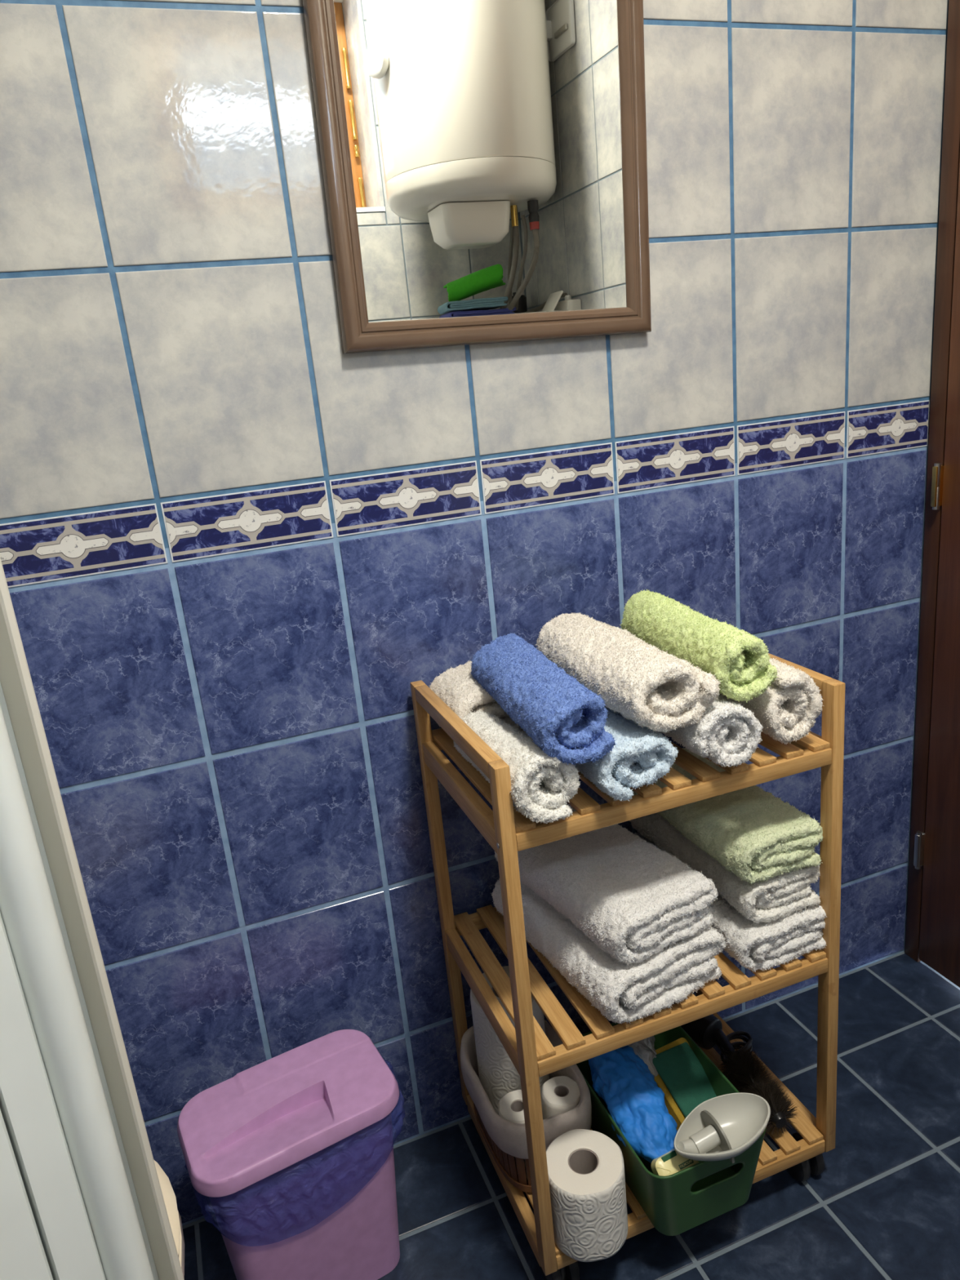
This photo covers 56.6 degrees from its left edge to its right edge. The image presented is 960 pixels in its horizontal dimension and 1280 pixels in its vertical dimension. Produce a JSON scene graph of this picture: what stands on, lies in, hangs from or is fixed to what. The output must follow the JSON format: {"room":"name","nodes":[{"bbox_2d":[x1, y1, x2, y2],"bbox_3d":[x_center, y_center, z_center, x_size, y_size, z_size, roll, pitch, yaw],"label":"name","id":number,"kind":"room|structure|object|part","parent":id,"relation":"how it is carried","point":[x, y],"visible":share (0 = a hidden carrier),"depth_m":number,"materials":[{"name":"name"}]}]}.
{"room":"bathroom","nodes":[
{"label":"bathroom","id":0,"kind":"room"},
{"bbox_2d":[0,0,948,1226],"bbox_3d":[-0.214,-0.386,1.096,2.120,2.401,0.101,-11,17,-18],"label":"wall","id":1,"kind":"structure","parent":0,"point":[235,542],"depth_m":1.17,"materials":[{"name":"blue tile"}]},
{"bbox_2d":[302,0,651,353],"bbox_3d":[0.007,-0.693,1.034,0.417,0.660,0.018,-10,17,-19],"label":"mirror","id":2,"kind":"object","parent":1,"relation":"attached to","point":[484,162],"visible":1,"depth_m":1.07,"materials":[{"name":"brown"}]},
{"bbox_2d":[182,951,959,1279],"bbox_3d":[0.231,1.022,0.618,2.120,0.100,1.940,-11,17,-18],"label":"floor","id":3,"kind":"structure","parent":0,"point":[884,1204],"depth_m":1.25,"materials":[{"name":"blue tile"}]},
{"bbox_2d":[0,557,184,1279],"bbox_3d":[-0.395,0.095,0.174,0.036,2.020,0.626,6,20,34],"label":"shower stall","id":4,"kind":"structure","parent":3,"relation":"on","point":[82,1197],"depth_m":0.44,"materials":[{"name":"beige"}]},
{"bbox_3d":[-0.277,0.033,0.344,0.030,2.020,0.070,6,20,34],"label":"panel","id":5,"kind":"part","parent":4,"relation":"part of","materials":[{"name":"white plastic"}]},
{"bbox_2d":[154,1160,184,1279],"bbox_3d":[-0.559,0.596,0.697,0.632,0.818,0.390,-11,17,-18],"label":"toilet","id":6,"kind":"object","parent":3,"relation":"on","point":[170,1199],"visible":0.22,"depth_m":0.80,"materials":[{"name":"beige ceramic"}]},
{"bbox_3d":[-0.496,0.565,0.713,0.494,0.020,0.366,-11,17,-18],"label":"lid","id":7,"kind":"part","parent":6,"relation":"part of","materials":[{"name":"beige ceramic"}]},
{"bbox_3d":[-0.494,0.583,0.719,0.494,0.016,0.366,-11,17,-18],"label":"seat","id":8,"kind":"part","parent":6,"relation":"part of","materials":[{"name":"beige ceramic"}]},
{"bbox_2d":[177,1029,399,1279],"bbox_3d":[-0.221,0.704,1.156,0.279,0.285,0.170,-14,19,-26],"label":"waste bin","id":9,"kind":"object","parent":3,"relation":"on","point":[292,1155],"visible":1,"depth_m":1.10,"materials":[{"name":"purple plastic"}]},
{"bbox_3d":[-0.239,0.581,1.116,0.260,0.025,0.162,-14,19,-26],"label":"lid","id":10,"kind":"part","parent":9,"relation":"part of","materials":[{"name":"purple plastic"}]},
{"bbox_2d":[410,653,844,1279],"bbox_3d":[0.200,0.406,1.216,0.441,0.740,0.318,-11,17,-18],"label":"trolley","id":11,"kind":"object","parent":3,"relation":"on","point":[508,832],"visible":0.52,"depth_m":1.08,"materials":[{"name":"brown wood"}]},
{"bbox_3d":[0.123,0.103,1.270,0.404,0.020,0.016,-11,17,-18],"label":"rail","id":12,"kind":"part","parent":11,"relation":"part of","materials":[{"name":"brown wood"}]},
{"bbox_3d":[-0.049,0.382,1.276,0.016,0.682,0.020,-11,17,-18],"label":"post","id":13,"kind":"part","parent":11,"relation":"part of","materials":[{"name":"brown wood"}]},
{"bbox_3d":[-0.031,0.101,1.048,0.016,0.020,0.274,-11,17,-18],"label":"rail","id":14,"kind":"part","parent":11,"relation":"part of","materials":[{"name":"brown wood"}]},
{"bbox_3d":[-0.022,0.182,1.072,0.014,0.029,0.274,-11,17,-18],"label":"rail","id":15,"kind":"part","parent":11,"relation":"part of","materials":[{"name":"brown wood"}]},
{"bbox_2d":[429,660,527,734],"bbox_3d":[0.004,0.083,1.162,0.125,0.089,0.134,-11,17,-18],"label":"rolled towel","id":16,"kind":"object","parent":11,"relation":"on","point":[457,688],"visible":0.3,"depth_m":1.11,"materials":[{"name":"white fabric"}]},
{"bbox_2d":[470,632,617,764],"bbox_3d":[0.061,0.061,1.027,0.083,0.084,0.284,-10,16,-14],"label":"rolled towel","id":17,"kind":"object","parent":16,"relation":"on","point":[566,719],"visible":1,"depth_m":0.94,"materials":[{"name":"blue fabric"}]},
{"bbox_3d":[0.151,0.380,1.353,0.404,0.020,0.016,-11,17,-18],"label":"rail","id":18,"kind":"part","parent":11,"relation":"part of","materials":[{"name":"brown wood"}]},
{"bbox_3d":[0.005,0.460,1.155,0.014,0.029,0.274,-11,17,-18],"label":"rail","id":19,"kind":"part","parent":11,"relation":"part of","materials":[{"name":"brown wood"}]},
{"bbox_3d":[0.034,0.738,1.238,0.014,0.029,0.274,-11,17,-18],"label":"rail","id":20,"kind":"part","parent":11,"relation":"part of","materials":[{"name":"brown wood"}]},
{"bbox_2d":[453,710,580,823],"bbox_3d":[0.033,0.133,1.004,0.076,0.080,0.207,-12,18,-20],"label":"rolled towel","id":21,"kind":"object","parent":11,"relation":"on","point":[541,784],"visible":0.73,"depth_m":0.93,"materials":[{"name":"white fabric"}]},
{"bbox_3d":[0.052,0.452,1.008,0.016,0.682,0.020,-11,17,-18],"label":"post","id":22,"kind":"part","parent":11,"relation":"part of","materials":[{"name":"brown wood"}]},
{"bbox_2d":[460,1020,591,1192],"bbox_3d":[0.064,0.644,1.251,0.149,0.120,0.219,-11,17,-18],"label":"basket","id":23,"kind":"object","parent":11,"relation":"on","point":[506,1140],"visible":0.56,"depth_m":1.17,"materials":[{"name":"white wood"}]},
{"bbox_2d":[470,965,549,1115],"bbox_3d":[0.044,0.582,1.271,0.100,0.205,0.100,-11,18,-18],"label":"paper roll","id":24,"kind":"object","parent":23,"relation":"in","point":[499,1077],"visible":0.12,"depth_m":1.23,"materials":[{"name":"white paper"}]},
{"bbox_2d":[497,1089,524,1171],"bbox_3d":[0.056,0.661,1.198,0.057,0.097,0.059,-2,17,12],"label":"roll","id":25,"kind":"object","parent":23,"relation":"in","point":[510,1106],"visible":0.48,"depth_m":1.19,"materials":[{"name":"beige paper"}]},
{"bbox_2d":[541,1075,580,1119],"bbox_3d":[0.112,0.651,1.214,0.059,0.097,0.058,-5,17,2],"label":"roll","id":26,"kind":"object","parent":23,"relation":"in","point":[560,1095],"visible":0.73,"depth_m":1.19,"materials":[{"name":"beige paper"}]},
{"bbox_2d":[546,1128,627,1262],"bbox_3d":[0.132,0.688,1.109,0.100,0.104,0.100,-11,17,-18],"label":"paper roll","id":27,"kind":"object","parent":11,"relation":"on","point":[586,1167],"visible":0.98,"depth_m":1.07,"materials":[{"name":"white paper"}]},
{"bbox_2d":[490,879,725,1024],"bbox_3d":[0.160,0.374,1.177,0.185,0.078,0.295,-14,18,-25],"label":"folded towel","id":28,"kind":"object","parent":11,"relation":"on","point":[622,993],"visible":0.41,"depth_m":1.07,"materials":[{"name":"white fabric"}]},
{"bbox_2d":[493,804,718,964],"bbox_3d":[0.153,0.307,1.162,0.160,0.072,0.290,-14,19,-27],"label":"folded towel","id":29,"kind":"object","parent":28,"relation":"on","point":[633,899],"visible":0.9,"depth_m":1.08,"materials":[{"name":"white fabric"}]},
{"bbox_2d":[573,706,678,801],"bbox_3d":[0.130,0.109,1.051,0.101,0.067,0.251,-11,17,-18],"label":"rolled towel","id":30,"kind":"object","parent":11,"relation":"on","point":[641,756],"visible":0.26,"depth_m":0.95,"materials":[{"name":"blue fabric"}]},
{"bbox_2d":[536,612,720,733],"bbox_3d":[0.164,0.030,1.062,0.111,0.077,0.281,-11,17,-16],"label":"rolled towel","id":31,"kind":"object","parent":30,"relation":"on","point":[658,690],"visible":0.98,"depth_m":0.97,"materials":[{"name":"white fabric"}]},
{"bbox_2d":[576,1022,765,1235],"bbox_3d":[0.243,0.644,1.202,0.170,0.113,0.258,-11,17,-18],"label":"storage bin","id":32,"kind":"object","parent":11,"relation":"on","point":[680,1202],"visible":0.48,"depth_m":1.10,"materials":[{"name":"green plastic"}]},
{"bbox_2d":[588,1045,677,1163],"bbox_3d":[0.199,0.601,1.174,0.082,0.077,0.194,-10,17,-13],"label":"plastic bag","id":33,"kind":"object","parent":32,"relation":"in","point":[633,1098],"visible":0.84,"depth_m":1.14,"materials":[{"name":"blue fabric"}]},
{"bbox_2d":[626,1035,658,1079],"bbox_3d":[0.218,0.578,1.246,0.069,0.063,0.092,-3,17,10],"label":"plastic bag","id":34,"kind":"object","parent":32,"relation":"in","point":[645,1049],"visible":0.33,"depth_m":1.22,"materials":[{"name":"grey plastic"}]},
{"bbox_2d":[651,1148,698,1176],"bbox_3d":[0.237,0.639,1.083,0.055,0.036,0.034,-13,18,-22],"label":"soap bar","id":35,"kind":"object","parent":32,"relation":"in","point":[671,1162],"visible":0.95,"depth_m":1.07,"materials":[{"name":"yellow"}]},
{"bbox_2d":[652,1037,716,1130],"bbox_3d":[0.279,0.614,1.218,0.089,0.089,0.119,-14,18,-25],"label":"sponge","id":36,"kind":"object","parent":32,"relation":"in","point":[685,1084],"visible":0.48,"depth_m":1.21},
{"bbox_2d":[673,1093,770,1163],"bbox_3d":[0.293,0.595,1.079,0.130,0.044,0.074,-9,17,-12],"label":"boat","id":37,"kind":"object","parent":32,"relation":"on","point":[724,1126],"visible":1,"depth_m":1.09,"materials":[{"name":"grey plastic"}]},
{"bbox_3d":[0.225,0.173,1.000,0.404,0.020,0.016,-11,17,-18],"label":"rail","id":38,"kind":"part","parent":11,"relation":"part of","materials":[{"name":"brown wood"}]},
{"bbox_3d":[0.253,0.451,1.082,0.404,0.020,0.016,-11,17,-18],"label":"rail","id":39,"kind":"part","parent":11,"relation":"part of","materials":[{"name":"brown wood"}]},
{"bbox_3d":[0.281,0.729,1.165,0.404,0.020,0.016,-11,17,-18],"label":"rail","id":40,"kind":"part","parent":11,"relation":"part of","materials":[{"name":"brown wood"}]},
{"bbox_3d":[0.344,0.304,1.405,0.016,0.682,0.020,-11,17,-18],"label":"post","id":41,"kind":"part","parent":11,"relation":"part of","materials":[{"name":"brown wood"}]},
{"bbox_2d":[658,694,763,767],"bbox_3d":[0.232,0.080,1.084,0.090,0.078,0.250,-11,17,-18],"label":"rolled towel","id":42,"kind":"object","parent":11,"relation":"on","point":[728,733],"visible":0.28,"depth_m":0.98,"materials":[{"name":"white fabric"}]},
{"bbox_2d":[619,589,778,702],"bbox_3d":[0.257,-0.001,1.088,0.080,0.078,0.268,-10,17,-14],"label":"rolled towel","id":43,"kind":"object","parent":42,"relation":"on","point":[738,659],"visible":0.95,"depth_m":1.00,"materials":[{"name":"green fabric"}]},
{"bbox_2d":[671,1002,752,1062],"bbox_3d":[0.321,0.604,1.372,0.127,0.077,0.166,-18,20,-35],"label":"hair dryer","id":44,"kind":"object","parent":11,"relation":"on","point":[702,1031],"visible":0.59,"depth_m":1.36,"materials":[{"name":"black plastic"}]},
{"bbox_3d":[0.387,0.619,1.347,0.060,0.039,0.040,-18,20,-35],"label":"cord","id":45,"kind":"part","parent":44,"relation":"part of","materials":[{"name":"black plastic"}]},
{"bbox_2d":[633,832,826,972],"bbox_3d":[0.337,0.345,1.243,0.147,0.065,0.302,-11,17,-18],"label":"folded towel","id":46,"kind":"object","parent":11,"relation":"on","point":[762,946],"visible":0.25,"depth_m":1.11,"materials":[{"name":"white fabric"}]},
{"bbox_2d":[629,813,821,923],"bbox_3d":[0.328,0.286,1.232,0.125,0.063,0.293,-11,17,-18],"label":"folded towel","id":47,"kind":"object","parent":46,"relation":"on","point":[781,895],"visible":0.42,"depth_m":1.12,"materials":[{"name":"white fabric"}]},
{"bbox_2d":[628,747,822,884],"bbox_3d":[0.319,0.229,1.209,0.133,0.066,0.292,-11,17,-18],"label":"folded towel","id":48,"kind":"object","parent":47,"relation":"on","point":[757,836],"visible":0.68,"depth_m":1.10,"materials":[{"name":"green fabric"}]},
{"bbox_2d":[712,1028,799,1137],"bbox_3d":[0.380,0.623,1.307,0.069,0.069,0.224,-9,17,-12],"label":"hairbrush","id":49,"kind":"object","parent":11,"relation":"on","point":[746,1074],"visible":0.77,"depth_m":1.26,"materials":[{"name":"black plastic"}]},
{"bbox_3d":[0.365,0.607,1.365,0.021,0.021,0.100,-9,17,-12],"label":"handle","id":50,"kind":"part","parent":49,"relation":"part of","materials":[{"name":"black plastic"}]},
{"bbox_3d":[0.427,0.660,1.366,0.014,0.029,0.274,-11,17,-18],"label":"rail","id":51,"kind":"part","parent":11,"relation":"part of","materials":[{"name":"brown wood"}]},
{"bbox_2d":[719,657,823,744],"bbox_3d":[0.315,0.049,1.122,0.079,0.094,0.259,-11,17,-18],"label":"rolled towel","id":52,"kind":"object","parent":11,"relation":"on","point":[787,711],"visible":0.24,"depth_m":1.02,"materials":[{"name":"white fabric"}]},
{"bbox_3d":[0.363,0.023,1.176,0.016,0.020,0.274,-11,17,-18],"label":"rail","id":53,"kind":"part","parent":11,"relation":"part of","materials":[{"name":"brown wood"}]},
{"bbox_3d":[0.371,0.104,1.200,0.014,0.029,0.274,-11,17,-18],"label":"rail","id":54,"kind":"part","parent":11,"relation":"part of","materials":[{"name":"brown wood"}]},
{"bbox_3d":[0.446,0.374,1.137,0.016,0.682,0.020,-11,17,-18],"label":"post","id":55,"kind":"part","parent":11,"relation":"part of","materials":[{"name":"brown wood"}]},
{"bbox_3d":[1.019,-0.381,0.662,0.102,2.401,1.562,-11,17,-18],"label":"wall","id":56,"kind":"structure","parent":0,"visible":0},
{"bbox_2d":[905,0,959,987],"bbox_3d":[0.875,-0.291,1.005,0.164,2.060,0.868,-11,17,-18],"label":"door","id":57,"kind":"structure","parent":56,"relation":"in","point":[932,938],"depth_m":1.46,"materials":[{"name":"brown wood"}]}
]}

